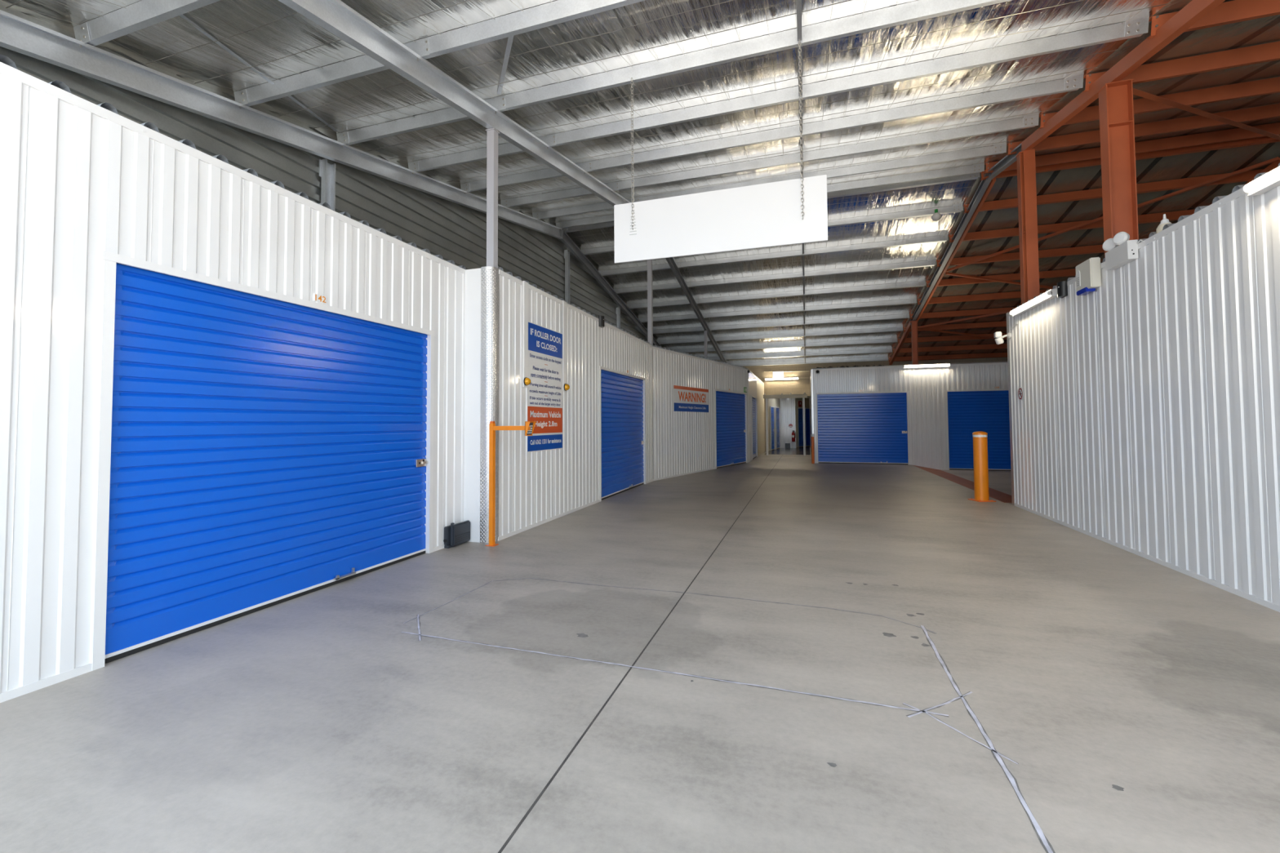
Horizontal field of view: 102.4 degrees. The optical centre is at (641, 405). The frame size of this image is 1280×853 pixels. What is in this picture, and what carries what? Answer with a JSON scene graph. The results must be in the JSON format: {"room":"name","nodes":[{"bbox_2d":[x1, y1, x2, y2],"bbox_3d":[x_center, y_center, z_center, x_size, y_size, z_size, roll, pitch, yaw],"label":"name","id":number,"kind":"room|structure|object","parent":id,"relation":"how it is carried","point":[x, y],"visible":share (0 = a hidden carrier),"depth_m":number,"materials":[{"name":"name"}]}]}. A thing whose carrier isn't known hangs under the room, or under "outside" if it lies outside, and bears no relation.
{"room":"self storage facility","nodes":[
{"label":"self storage facility","id":0,"kind":"room"},
{"bbox_2d":[0,62,465,702],"bbox_3d":[-2.943,-0.092,3.780,0.078,3.277,5.100,-1,-2,18],"label":"wall","id":1,"kind":"structure","parent":0,"point":[80,179],"depth_m":2.94,"materials":[{"name":"white metal"}]},
{"bbox_2d":[0,54,466,269],"bbox_3d":[-4.025,-1.739,4.231,2.295,0.055,5.100,-1,-2,18],"label":"trim","id":2,"kind":"structure","parent":1,"relation":"on","point":[3,59],"depth_m":3.52,"materials":[{"name":"metal"}]},
{"bbox_2d":[91,250,435,671],"bbox_3d":[-2.752,0.349,4.332,0.068,2.429,2.835,-1,-2,18],"label":"roller door","id":3,"kind":"structure","parent":1,"relation":"in","point":[255,453],"depth_m":3.77,"materials":[{"name":"metal"}]},
{"bbox_2d":[0,4,647,341],"bbox_3d":[-2.103,-1.510,14.139,0.144,6.805,25.250,-1,-2,18],"label":"wall","id":4,"kind":"structure","parent":0,"point":[454,231],"depth_m":7.74,"materials":[{"name":"grey metal"}]},
{"bbox_2d":[463,267,480,542],"bbox_3d":[-1.986,-0.016,6.161,0.330,3.275,0.020,-1,-2,18],"label":"wall","id":5,"kind":"structure","parent":0,"point":[473,277],"depth_m":6.17,"materials":[{"name":"white metal"}]},
{"bbox_2d":[480,266,499,542],"bbox_3d":[-1.804,-0.023,6.140,0.224,3.285,0.077,1,-2,-27],"label":"guard","id":6,"kind":"object","parent":5,"relation":"attached to","point":[490,276],"visible":0.86,"depth_m":6.13,"materials":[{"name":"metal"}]},
{"bbox_2d":[497,269,653,541],"bbox_3d":[-0.758,0.084,9.331,0.074,3.277,6.550,-1,-2,18],"label":"wall","id":7,"kind":"structure","parent":0,"point":[536,488],"depth_m":7.70,"materials":[{"name":"white metal"}]},
{"bbox_2d":[523,280,530,387],"bbox_3d":[-1.505,-0.943,6.789,0.087,1.405,0.117,-1,-2,18],"label":"conduit","id":8,"kind":"object","parent":7,"relation":"attached to","point":[526,380],"visible":1,"depth_m":6.79,"materials":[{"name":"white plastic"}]},
{"bbox_2d":[526,321,562,452],"bbox_3d":[-1.363,-0.237,7.329,0.006,1.754,1.044,-1,-2,18],"label":"sign","id":9,"kind":"object","parent":7,"relation":"attached to","point":[544,391],"visible":1,"depth_m":7.28,"materials":[{"name":"white"}]},
{"bbox_2d":[562,300,569,391],"bbox_3d":[-1.148,-0.917,7.907,0.087,1.385,0.130,-1,-2,18],"label":"warning light","id":10,"kind":"object","parent":7,"relation":"attached to","point":[566,387],"visible":1,"depth_m":7.89,"materials":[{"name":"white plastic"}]},
{"bbox_2d":[497,266,649,343],"bbox_3d":[-2.035,-1.561,9.812,2.688,0.055,6.450,-1,-2,18],"label":"trim","id":11,"kind":"structure","parent":7,"relation":"on","point":[500,268],"depth_m":8.18,"materials":[{"name":"metal"}]},
{"bbox_2d":[599,365,646,502],"bbox_3d":[-0.353,0.546,10.544,0.068,2.429,2.795,-1,-2,18],"label":"roller door","id":12,"kind":"structure","parent":7,"relation":"in","point":[623,464],"depth_m":10.44,"materials":[{"name":"metal"}]},
{"bbox_2d":[0,446,1279,852],"bbox_3d":[-2.046,1.292,-6.477,60.000,0.202,76.500,-1,-2,18],"label":"floor","id":13,"kind":"structure","parent":0,"point":[770,653],"depth_m":2.58,"materials":[{"name":"concrete"}]},
{"bbox_2d":[319,158,335,313],"bbox_3d":[-4.268,-0.834,6.927,0.095,4.991,0.180,-1,-2,18],"label":"post","id":14,"kind":"object","parent":13,"relation":"on","point":[326,171],"visible":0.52,"depth_m":7.04,"materials":[{"name":"metal"}]},
{"bbox_2d":[443,520,470,548],"bbox_3d":[-2.132,1.484,5.953,0.106,0.266,0.362,-1,-2,18],"label":"station","id":15,"kind":"object","parent":13,"relation":"on","point":[456,534],"visible":1,"depth_m":5.87,"materials":[{"name":"grey plastic"}]},
{"bbox_2d":[485,127,499,267],"bbox_3d":[-1.819,-0.873,6.233,0.142,4.991,0.132,-1,-2,18],"label":"steel post","id":16,"kind":"object","parent":13,"relation":"on","point":[492,133],"visible":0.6,"depth_m":6.24,"materials":[{"name":"grey metal"}]},
{"bbox_2d":[485,421,536,546],"bbox_3d":[-1.504,0.896,5.904,0.575,1.430,0.141,-1,-2,18],"label":"stand","id":17,"kind":"object","parent":13,"relation":"on","point":[529,426],"visible":1,"depth_m":5.93,"materials":[{"name":"orange paint"}]},
{"bbox_2d":[524,421,536,435],"bbox_3d":[-1.264,0.263,5.850,0.065,0.164,0.136,-1,-2,18],"label":"keypad","id":18,"kind":"object","parent":17,"relation":"attached to","point":[529,425],"depth_m":5.83,"materials":[{"name":"orange paint"}]},
{"bbox_2d":[564,249,569,302],"bbox_3d":[-2.025,-1.179,13.972,0.095,6.133,0.180,-1,-2,18],"label":"post","id":19,"kind":"object","parent":13,"relation":"on","point":[566,254],"visible":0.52,"depth_m":14.00,"materials":[{"name":"metal"}]},
{"bbox_2d":[0,9,662,347],"bbox_3d":[-1.904,-3.275,14.079,0.093,2.658,25.240,-1,-2,18],"label":"roof beam","id":20,"kind":"structure","parent":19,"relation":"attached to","point":[20,35],"depth_m":5.68,"materials":[{"name":"metal"}]},
{"bbox_2d":[73,0,220,46],"bbox_3d":[-0.421,-3.352,3.119,9.650,0.173,0.100,-1,-2,18],"label":"purlin","id":21,"kind":"structure","parent":20,"relation":"attached to","point":[142,14],"depth_m":4.34,"materials":[{"name":"metal"}]},
{"bbox_2d":[233,0,644,106],"bbox_3d":[-0.016,-3.557,4.399,9.650,0.173,0.100,-1,-2,18],"label":"purlin","id":22,"kind":"structure","parent":20,"relation":"attached to","point":[557,11],"depth_m":4.96,"materials":[{"name":"metal"}]},
{"bbox_2d":[179,13,337,131],"bbox_3d":[-4.052,-3.536,5.654,0.045,0.483,2.693,0,-2,-4],"label":"brace","id":23,"kind":"object","parent":22,"relation":"attached to","point":[182,15],"visible":0.64,"depth_m":5.18,"materials":[{"name":"metal"}]},
{"bbox_2d":[497,35,514,94],"bbox_3d":[-1.473,-3.625,5.520,0.045,0.345,1.491,0,-2,-20],"label":"brace","id":24,"kind":"object","parent":22,"relation":"attached to","point":[509,42],"visible":1,"depth_m":5.41,"materials":[{"name":"metal"}]},
{"bbox_2d":[336,0,1011,145],"bbox_3d":[0.389,-3.761,5.678,9.650,0.173,0.100,-1,-2,18],"label":"purlin","id":25,"kind":"structure","parent":20,"relation":"attached to","point":[919,10],"depth_m":5.59,"materials":[{"name":"metal"}]},
{"bbox_2d":[613,40,827,263],"bbox_3d":[0.760,-2.669,5.467,2.260,2.098,0.051,-1,-2,18],"label":"sign","id":26,"kind":"object","parent":25,"relation":"hanging from","point":[790,211],"visible":1,"depth_m":5.42,"materials":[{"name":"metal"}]},
{"bbox_2d":[796,0,801,40],"bbox_3d":[1.423,-3.651,4.654,0.044,0.290,1.264,-1,-2,18],"label":"strut","id":27,"kind":"object","parent":25,"relation":"attached to","point":[798,2],"visible":1,"depth_m":4.88,"materials":[{"name":"grey metal"}]},
{"bbox_2d":[532,142,1006,219],"bbox_3d":[2.008,-4.580,10.795,9.650,0.173,0.100,-1,-2,18],"label":"purlin","id":28,"kind":"structure","parent":20,"relation":"attached to","point":[1000,148],"depth_m":10.17,"materials":[{"name":"metal"}]},
{"bbox_2d":[500,114,1039,207],"bbox_3d":[1.603,-4.375,9.516,9.650,0.173,0.100,-1,-2,18],"label":"purlin","id":29,"kind":"structure","parent":20,"relation":"attached to","point":[1027,122],"depth_m":9.11,"materials":[{"name":"metal"}]},
{"bbox_2d":[555,163,984,228],"bbox_3d":[2.371,-4.763,11.940,9.650,0.173,0.100,-1,-2,18],"label":"purlin","id":30,"kind":"structure","parent":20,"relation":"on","point":[975,168],"depth_m":11.02,"materials":[{"name":"metal"}]},
{"bbox_2d":[561,172,979,232],"bbox_3d":[2.461,-4.754,12.222,9.650,0.165,0.102,-1,-2,18],"label":"purlin","id":31,"kind":"structure","parent":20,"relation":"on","point":[972,175],"depth_m":11.29,"materials":[{"name":"metal"}]},
{"bbox_2d":[460,75,1083,191],"bbox_3d":[1.198,-4.171,8.236,9.650,0.173,0.100,-1,-2,18],"label":"purlin","id":32,"kind":"structure","parent":20,"relation":"attached to","point":[1072,83],"depth_m":7.75,"materials":[{"name":"metal"}]},
{"bbox_2d":[580,204,963,254],"bbox_3d":[2.833,-4.495,13.376,9.650,0.165,0.102,-1,-2,18],"label":"purlin","id":33,"kind":"structure","parent":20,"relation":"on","point":[955,208],"depth_m":12.41,"materials":[{"name":"metal"}]},
{"bbox_2d":[598,234,948,275],"bbox_3d":[3.240,-4.213,14.634,9.650,0.165,0.102,-1,-2,18],"label":"purlin","id":34,"kind":"structure","parent":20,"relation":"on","point":[940,238],"depth_m":14.34,"materials":[{"name":"metal"}]},
{"bbox_2d":[613,259,936,293],"bbox_3d":[3.646,-3.930,15.892,9.650,0.165,0.102,-1,-2,18],"label":"purlin","id":35,"kind":"structure","parent":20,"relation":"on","point":[931,262],"depth_m":15.62,"materials":[{"name":"metal"}]},
{"bbox_2d":[626,280,925,309],"bbox_3d":[4.052,-3.648,17.150,9.650,0.165,0.102,-1,-2,18],"label":"purlin","id":36,"kind":"structure","parent":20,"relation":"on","point":[920,283],"depth_m":16.89,"materials":[{"name":"metal"}]},
{"bbox_2d":[638,298,916,322],"bbox_3d":[4.462,-3.363,18.417,9.650,0.165,0.102,-1,-2,18],"label":"purlin","id":37,"kind":"structure","parent":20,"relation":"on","point":[909,301],"depth_m":18.18,"materials":[{"name":"metal"}]},
{"bbox_2d":[408,16,1149,172],"bbox_3d":[0.793,-3.966,6.957,9.650,0.173,0.100,-1,-2,18],"label":"purlin","id":38,"kind":"structure","parent":20,"relation":"attached to","point":[1135,28],"depth_m":6.41,"materials":[{"name":"metal"}]},
{"bbox_2d":[657,326,902,344],"bbox_3d":[5.259,-2.809,20.886,9.650,0.165,0.102,-1,-2,18],"label":"purlin","id":39,"kind":"structure","parent":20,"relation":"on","point":[889,329],"depth_m":20.66,"materials":[{"name":"metal"}]},
{"bbox_2d":[653,313,909,333],"bbox_3d":[4.862,-3.085,19.657,9.650,0.165,0.102,-1,-2,18],"label":"purlin","id":40,"kind":"structure","parent":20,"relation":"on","point":[906,315],"depth_m":19.41,"materials":[{"name":"metal"}]},
{"bbox_2d":[673,337,897,352],"bbox_3d":[5.653,-2.535,22.106,9.650,0.165,0.102,-1,-2,18],"label":"purlin","id":41,"kind":"structure","parent":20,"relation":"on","point":[882,340],"depth_m":21.83,"materials":[{"name":"metal"}]},
{"bbox_2d":[707,348,892,359],"bbox_3d":[6.051,-2.259,23.336,9.650,0.165,0.102,-1,-2,18],"label":"purlin","id":42,"kind":"structure","parent":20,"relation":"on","point":[887,350],"depth_m":22.91,"materials":[{"name":"metal"}]},
{"bbox_2d":[730,357,888,366],"bbox_3d":[6.417,-2.004,24.471,9.650,0.165,0.102,-1,-2,18],"label":"purlin","id":43,"kind":"structure","parent":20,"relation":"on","point":[871,359],"depth_m":23.95,"materials":[{"name":"metal"}]},
{"bbox_2d":[647,259,653,345],"bbox_3d":[0.206,-1.282,12.684,0.142,6.222,0.142,-1,-2,18],"label":"steel post","id":44,"kind":"object","parent":13,"relation":"on","point":[650,322],"visible":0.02,"depth_m":12.67,"materials":[{"name":"grey metal"}]},
{"bbox_2d":[911,320,918,364],"bbox_3d":[9.528,-0.499,17.872,0.190,4.896,0.170,-1,-2,18],"label":"steel post","id":45,"kind":"object","parent":13,"relation":"on","point":[913,323],"visible":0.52,"depth_m":17.92,"materials":[{"name":"brown metal"}]},
{"bbox_2d":[967,431,995,502],"bbox_3d":[5.971,1.064,9.054,0.300,1.215,0.300,0,-2,-2],"label":"bollard","id":46,"kind":"object","parent":13,"relation":"on","point":[981,493],"visible":1,"depth_m":8.97,"materials":[{"name":"orange metal"}]},
{"bbox_2d":[1015,148,1039,305],"bbox_3d":[6.605,-1.348,8.726,0.230,6.006,0.165,-1,-2,18],"label":"steel post","id":47,"kind":"object","parent":13,"relation":"on","point":[1025,160],"visible":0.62,"depth_m":8.72,"materials":[{"name":"brown metal"}]},
{"bbox_2d":[888,0,1225,364],"bbox_3d":[7.365,-3.484,11.123,0.180,2.565,25.209,-1,-2,18],"label":"roof beam","id":48,"kind":"structure","parent":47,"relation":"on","point":[1193,11],"depth_m":7.25,"materials":[{"name":"brown metal"}]},
{"bbox_2d":[917,310,1012,328],"bbox_3d":[11.906,-3.069,17.158,5.075,0.421,0.075,-2,-3,40],"label":"diagonal brace","id":49,"kind":"object","parent":48,"relation":"attached to","point":[1005,312],"visible":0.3,"depth_m":17.78,"materials":[{"name":"brown metal"}]},
{"bbox_2d":[946,156,1279,271],"bbox_3d":[10.247,-4.217,12.055,0.075,0.732,5.935,1,-2,-35],"label":"diagonal brace","id":50,"kind":"object","parent":48,"relation":"attached to","point":[1275,159],"visible":0.9,"depth_m":11.02,"materials":[{"name":"brown metal"}]},
{"bbox_2d":[1097,78,1138,257],"bbox_3d":[5.844,-1.181,6.236,0.280,5.513,0.190,-1,-2,18],"label":"steel post","id":51,"kind":"object","parent":13,"relation":"on","point":[1116,108],"visible":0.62,"depth_m":6.28,"materials":[{"name":"brown metal"}]},
{"bbox_2d":[0,0,1279,363],"bbox_3d":[5.173,-3.675,11.880,15.550,2.416,25.245,-1,-2,18],"label":"ceiling","id":52,"kind":"structure","parent":0,"point":[718,17],"depth_m":7.02,"materials":[{"name":"metal"}]},
{"bbox_2d":[278,0,726,363],"bbox_3d":[0.420,-3.315,13.338,0.093,2.658,25.240,-1,-2,18],"label":"roof beam","id":53,"kind":"structure","parent":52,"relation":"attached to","point":[335,16],"depth_m":5.43,"materials":[{"name":"metal"}]},
{"bbox_2d":[1,0,1170,363],"bbox_3d":[2.610,-3.629,12.648,9.600,2.367,24.850,-1,-2,18],"label":"netting","id":54,"kind":"object","parent":52,"relation":"attached to","point":[772,65],"visible":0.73,"depth_m":6.78,"materials":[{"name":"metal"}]},
{"bbox_2d":[1244,157,1279,184],"bbox_3d":[12.090,-3.484,9.612,0.100,2.654,25.240,-1,-2,18],"label":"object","id":55,"kind":"object","parent":52,"relation":"attached to","point":[1274,165],"visible":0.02,"depth_m":9.90,"materials":[{"name":"metal"}]},
{"bbox_2d":[888,352,1007,361],"bbox_3d":[13.609,-2.104,22.176,5.390,0.199,0.099,-1,-2,18],"label":"red purlin","id":56,"kind":"object","parent":55,"relation":"attached to","point":[989,354],"visible":0.86,"depth_m":22.18,"materials":[{"name":"metal"}]},
{"bbox_2d":[893,343,1007,353],"bbox_3d":[13.243,-2.359,21.041,5.390,0.199,0.099,-1,-2,18],"label":"red purlin","id":57,"kind":"object","parent":55,"relation":"attached to","point":[994,346],"visible":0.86,"depth_m":21.12,"materials":[{"name":"metal"}]},
{"bbox_2d":[897,333,1006,343],"bbox_3d":[12.845,-2.635,19.811,5.390,0.199,0.099,-1,-2,18],"label":"red purlin","id":58,"kind":"object","parent":55,"relation":"attached to","point":[948,338],"visible":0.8,"depth_m":20.07,"materials":[{"name":"metal"}]},
{"bbox_2d":[903,320,1006,332],"bbox_3d":[12.451,-2.909,18.591,5.390,0.199,0.099,-1,-2,18],"label":"red purlin","id":59,"kind":"object","parent":55,"relation":"attached to","point":[991,324],"visible":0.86,"depth_m":18.76,"materials":[{"name":"metal"}]},
{"bbox_2d":[917,328,1007,339],"bbox_3d":[12.597,-2.613,19.183,5.239,0.493,0.075,0,-2,-8],"label":"diagonal brace","id":60,"kind":"object","parent":55,"relation":"attached to","point":[920,329],"visible":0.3,"depth_m":19.08,"materials":[{"name":"brown metal"}]},
{"bbox_2d":[909,306,1017,319],"bbox_3d":[12.054,-3.185,17.362,5.390,0.199,0.099,-1,-2,18],"label":"red purlin","id":61,"kind":"object","parent":55,"relation":"attached to","point":[987,311],"visible":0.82,"depth_m":17.66,"materials":[{"name":"metal"}]},
{"bbox_2d":[917,288,1048,304],"bbox_3d":[11.654,-3.463,16.123,5.390,0.199,0.099,-1,-2,18],"label":"red purlin","id":62,"kind":"object","parent":55,"relation":"attached to","point":[1014,294],"visible":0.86,"depth_m":16.40,"materials":[{"name":"metal"}]},
{"bbox_2d":[945,271,1053,288],"bbox_3d":[11.253,-3.547,15.021,5.284,0.511,0.075,0,-2,-9],"label":"diagonal brace","id":63,"kind":"object","parent":55,"relation":"attached to","point":[946,273],"visible":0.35,"depth_m":14.84,"materials":[{"name":"brown metal"}]},
{"bbox_2d":[925,268,1075,287],"bbox_3d":[11.245,-3.748,14.855,5.390,0.199,0.099,-1,-2,18],"label":"red purlin","id":64,"kind":"object","parent":55,"relation":"attached to","point":[1063,273],"visible":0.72,"depth_m":15.04,"materials":[{"name":"metal"}]},
{"bbox_2d":[936,244,1104,266],"bbox_3d":[10.838,-4.030,13.597,5.390,0.199,0.099,-1,-2,18],"label":"red purlin","id":65,"kind":"object","parent":55,"relation":"attached to","point":[1095,248],"visible":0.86,"depth_m":13.64,"materials":[{"name":"metal"}]},
{"bbox_2d":[948,208,1195,242],"bbox_3d":[10.432,-4.313,12.339,5.390,0.199,0.099,-1,-2,18],"label":"red purlin","id":66,"kind":"object","parent":55,"relation":"attached to","point":[1171,215],"visible":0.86,"depth_m":12.41,"materials":[{"name":"metal"}]},
{"bbox_2d":[963,168,1263,213],"bbox_3d":[10.025,-4.595,11.081,5.390,0.199,0.099,-1,-2,18],"label":"red purlin","id":67,"kind":"object","parent":55,"relation":"attached to","point":[1247,175],"visible":0.72,"depth_m":10.89,"materials":[{"name":"metal"}]},
{"bbox_2d":[979,134,1279,180],"bbox_3d":[9.653,-4.854,9.927,5.390,0.199,0.099,-1,-2,18],"label":"red purlin","id":68,"kind":"object","parent":55,"relation":"attached to","point":[1264,140],"visible":0.57,"depth_m":9.80,"materials":[{"name":"metal"}]},
{"bbox_2d":[984,122,1279,173],"bbox_3d":[9.563,-4.873,9.646,5.390,0.199,0.111,-1,-2,18],"label":"red purlin","id":69,"kind":"object","parent":55,"relation":"attached to","point":[1236,134],"visible":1,"depth_m":9.56,"materials":[{"name":"metal"}]},
{"bbox_2d":[1006,103,1279,155],"bbox_3d":[9.200,-4.690,8.501,5.390,0.199,0.111,-1,-2,18],"label":"red purlin","id":70,"kind":"object","parent":55,"relation":"attached to","point":[1271,111],"visible":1,"depth_m":8.60,"materials":[{"name":"metal"}]},
{"bbox_2d":[1038,76,1279,128],"bbox_3d":[8.795,-4.485,7.221,5.390,0.199,0.111,-1,-2,18],"label":"red purlin","id":71,"kind":"object","parent":55,"relation":"attached to","point":[1268,86],"visible":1,"depth_m":7.44,"materials":[{"name":"metal"}]},
{"bbox_2d":[1082,40,1279,92],"bbox_3d":[8.390,-4.280,5.942,5.390,0.199,0.111,-1,-2,18],"label":"roof beam","id":72,"kind":"structure","parent":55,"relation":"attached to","point":[1270,51],"depth_m":6.38,"materials":[{"name":"metal"}]},
{"bbox_2d":[1133,88,1279,140],"bbox_3d":[8.962,-4.392,7.878,6.412,0.791,0.075,1,-2,-25],"label":"diagonal brace","id":73,"kind":"object","parent":55,"relation":"attached to","point":[1135,91],"visible":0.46,"depth_m":7.49,"materials":[{"name":"brown metal"}]},
{"bbox_2d":[1146,0,1279,39],"bbox_3d":[7.986,-4.076,4.663,5.390,0.199,0.111,-1,-2,18],"label":"red purlin","id":74,"kind":"object","parent":55,"relation":"attached to","point":[1235,11],"visible":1,"depth_m":5.26,"materials":[{"name":"metal"}]},
{"bbox_2d":[652,346,749,480],"bbox_3d":[1.983,0.277,15.229,0.074,3.257,6.555,-2,-2,32],"label":"wall","id":75,"kind":"structure","parent":0,"point":[684,442],"depth_m":13.87,"materials":[{"name":"white metal"}]},
{"bbox_2d":[673,385,708,412],"bbox_3d":[1.399,-0.162,14.247,0.006,0.675,2.130,-2,-2,32],"label":"warning sign","id":76,"kind":"object","parent":75,"relation":"attached to","point":[685,398],"visible":1,"depth_m":14.15,"materials":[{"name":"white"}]},
{"bbox_2d":[714,389,747,468],"bbox_3d":[2.916,0.744,16.681,0.068,2.409,2.710,-2,-2,32],"label":"roller door","id":77,"kind":"structure","parent":75,"relation":"in","point":[731,416],"depth_m":16.66,"materials":[{"name":"metal"}]},
{"bbox_2d":[748,370,764,462],"bbox_3d":[4.786,0.461,21.395,0.114,3.275,7.120,-1,-2,18],"label":"wall","id":78,"kind":"structure","parent":0,"point":[760,384],"depth_m":21.50,"materials":[{"name":"white metal"}]},
{"bbox_2d":[751,395,757,459],"bbox_3d":[4.348,0.853,19.905,0.068,2.394,2.020,-1,-2,18],"label":"roller door","id":79,"kind":"structure","parent":78,"relation":"in","point":[754,421],"depth_m":20.28,"materials":[{"name":"metal"}]},
{"bbox_2d":[767,398,779,451],"bbox_3d":[6.745,0.878,26.294,0.060,2.750,3.030,-1,-2,25],"label":"wall","id":80,"kind":"structure","parent":0,"point":[775,402],"depth_m":25.24,"materials":[{"name":"white metal"}]},
{"bbox_2d":[769,405,775,450],"bbox_3d":[6.524,1.135,25.654,0.068,2.194,1.120,-1,-2,25],"label":"roller door","id":81,"kind":"structure","parent":80,"relation":"in","point":[772,420],"depth_m":25.74,"materials":[{"name":"metal"}]},
{"bbox_2d":[774,406,780,449],"bbox_3d":[7.118,1.174,26.921,0.068,2.194,1.220,-1,-2,25],"label":"roller door","id":82,"kind":"structure","parent":80,"relation":"in","point":[777,410],"depth_m":27.05,"materials":[{"name":"metal"}]},
{"bbox_2d":[779,398,795,448],"bbox_3d":[7.828,0.914,27.534,0.800,2.750,0.071,-1,-2,18],"label":"wall","id":83,"kind":"structure","parent":0,"point":[788,411],"depth_m":27.51,"materials":[{"name":"white metal"}]},
{"bbox_2d":[795,398,809,447],"bbox_3d":[9.068,0.952,28.878,0.060,2.750,2.090,-2,-3,42],"label":"wall","id":84,"kind":"structure","parent":0,"point":[806,400],"depth_m":28.60,"materials":[{"name":"white metal"}]},
{"bbox_2d":[797,407,803,447],"bbox_3d":[8.819,1.217,28.496,0.068,2.194,0.820,-2,-3,42],"label":"roller door","id":85,"kind":"structure","parent":84,"relation":"in","point":[800,415],"depth_m":28.48,"materials":[{"name":"metal"}]},
{"bbox_2d":[804,408,810,446],"bbox_3d":[9.459,1.237,29.198,0.068,2.194,0.920,-2,-3,42],"label":"roller door","id":86,"kind":"structure","parent":84,"relation":"in","point":[806,410],"depth_m":29.17,"materials":[{"name":"metal"}]},
{"bbox_2d":[809,377,811,453],"bbox_3d":[7.788,0.559,23.572,0.115,3.190,12.740,-1,-2,18],"label":"wall","id":87,"kind":"structure","parent":0,"point":[810,378],"depth_m":21.95,"materials":[{"name":"white metal"}]},
{"bbox_2d":[763,392,807,455],"bbox_3d":[6.021,0.786,21.552,1.780,2.620,0.149,-1,-2,18],"label":"door frame","id":88,"kind":"structure","parent":87,"relation":"attached to","point":[771,396],"depth_m":21.57,"materials":[{"name":"beige paint"}]},
{"bbox_2d":[742,356,1007,451],"bbox_3d":[9.086,0.025,23.858,15.600,4.540,0.238,-1,-2,18],"label":"wall","id":89,"kind":"structure","parent":0,"point":[802,385],"depth_m":24.34,"materials":[{"name":"white metal"}]},
{"bbox_2d":[811,362,1008,470],"bbox_3d":[10.095,0.362,16.164,9.010,3.332,0.074,-1,-2,18],"label":"wall","id":90,"kind":"structure","parent":0,"point":[926,387],"depth_m":16.47,"materials":[{"name":"white metal"}]},
{"bbox_2d":[814,391,910,464],"bbox_3d":[7.282,0.745,17.042,2.875,2.379,0.068,-1,-2,18],"label":"roller door","id":91,"kind":"structure","parent":90,"relation":"in","point":[853,427],"depth_m":17.04,"materials":[{"name":"metal"}]},
{"bbox_2d":[812,361,1007,368],"bbox_3d":[11.106,-1.228,19.517,8.870,0.055,6.850,-1,-2,18],"label":"trim","id":92,"kind":"structure","parent":90,"relation":"on","point":[986,362],"depth_m":16.95,"materials":[{"name":"metal"}]},
{"bbox_2d":[902,363,951,368],"bbox_3d":[9.113,-1.265,16.448,1.340,0.095,0.083,-1,-2,18],"label":"tube light","id":93,"kind":"object","parent":90,"relation":"attached to","point":[948,364],"visible":1,"depth_m":16.43,"materials":[{"name":"white plastic"}]},
{"bbox_2d":[945,388,1010,471],"bbox_3d":[10.942,0.752,15.871,2.750,2.519,0.068,-1,-2,18],"label":"roller door","id":94,"kind":"structure","parent":90,"relation":"in","point":[968,411],"depth_m":16.06,"materials":[{"name":"metal"}]},
{"bbox_2d":[913,465,1012,502],"bbox_3d":[7.813,1.879,12.535,0.800,0.200,8.080,-1,-2,18],"label":"ramp","id":95,"kind":"object","parent":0,"point":[997,495],"visible":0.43,"depth_m":12.06,"materials":[{"name":"paint"}]},
{"bbox_2d":[939,469,1011,495],"bbox_3d":[14.935,2.131,17.109,10.020,0.200,21.200,-1,-2,18],"label":"floor","id":96,"kind":"structure","parent":0,"point":[1001,481],"depth_m":13.86,"materials":[{"name":"concrete"}]},
{"bbox_2d":[1008,185,1279,612],"bbox_3d":[4.669,-0.094,3.851,0.078,3.192,9.870,-1,-2,18],"label":"wall","id":97,"kind":"structure","parent":0,"point":[1146,421],"depth_m":4.77,"materials":[{"name":"white metal"}]},
{"bbox_2d":[1006,311,1014,506],"bbox_3d":[6.209,0.047,8.532,0.161,3.210,0.109,-1,-2,18],"label":"guard","id":98,"kind":"object","parent":97,"relation":"attached to","point":[1007,313],"visible":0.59,"depth_m":8.55,"materials":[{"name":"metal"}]},
{"bbox_2d":[1008,288,1057,315],"bbox_3d":[5.737,-1.496,7.572,0.113,0.095,1.380,-1,-2,18],"label":"tube light","id":99,"kind":"object","parent":97,"relation":"attached to","point":[1051,294],"visible":0.98,"depth_m":7.38,"materials":[{"name":"white plastic"}]},
{"bbox_2d":[1057,280,1067,297],"bbox_3d":[5.487,-1.516,6.729,0.080,0.200,0.156,-1,-2,18],"label":"sensor","id":100,"kind":"object","parent":97,"relation":"attached to","point":[1062,286],"visible":1,"depth_m":6.68,"materials":[{"name":"black plastic"}]},
{"bbox_2d":[1075,257,1101,295],"bbox_3d":[5.256,-1.512,6.062,0.111,0.370,0.350,-1,-2,18],"label":"box","id":101,"kind":"object","parent":97,"relation":"attached to","point":[1088,273],"visible":1,"depth_m":5.97,"materials":[{"name":"white plastic"}]},
{"bbox_2d":[1102,231,1144,270],"bbox_3d":[5.039,-1.654,5.375,0.139,0.330,0.561,-1,-2,14],"label":"emergency light","id":102,"kind":"object","parent":97,"relation":"attached to","point":[1117,256],"visible":0.99,"depth_m":5.38,"materials":[{"name":"white plastic"}]},
{"bbox_2d":[1012,162,1279,310],"bbox_3d":[7.431,-1.766,3.027,5.828,0.055,9.780,-1,-2,18],"label":"trim","id":103,"kind":"structure","parent":97,"relation":"on","point":[1236,188],"depth_m":4.51,"materials":[{"name":"metal"}]},
{"bbox_2d":[1240,165,1279,196],"bbox_3d":[4.309,-1.634,3.107,0.113,0.095,1.540,-1,-2,18],"label":"tube light","id":104,"kind":"object","parent":97,"relation":"attached to","point":[1269,180],"visible":1,"depth_m":3.70,"materials":[{"name":"white plastic"}]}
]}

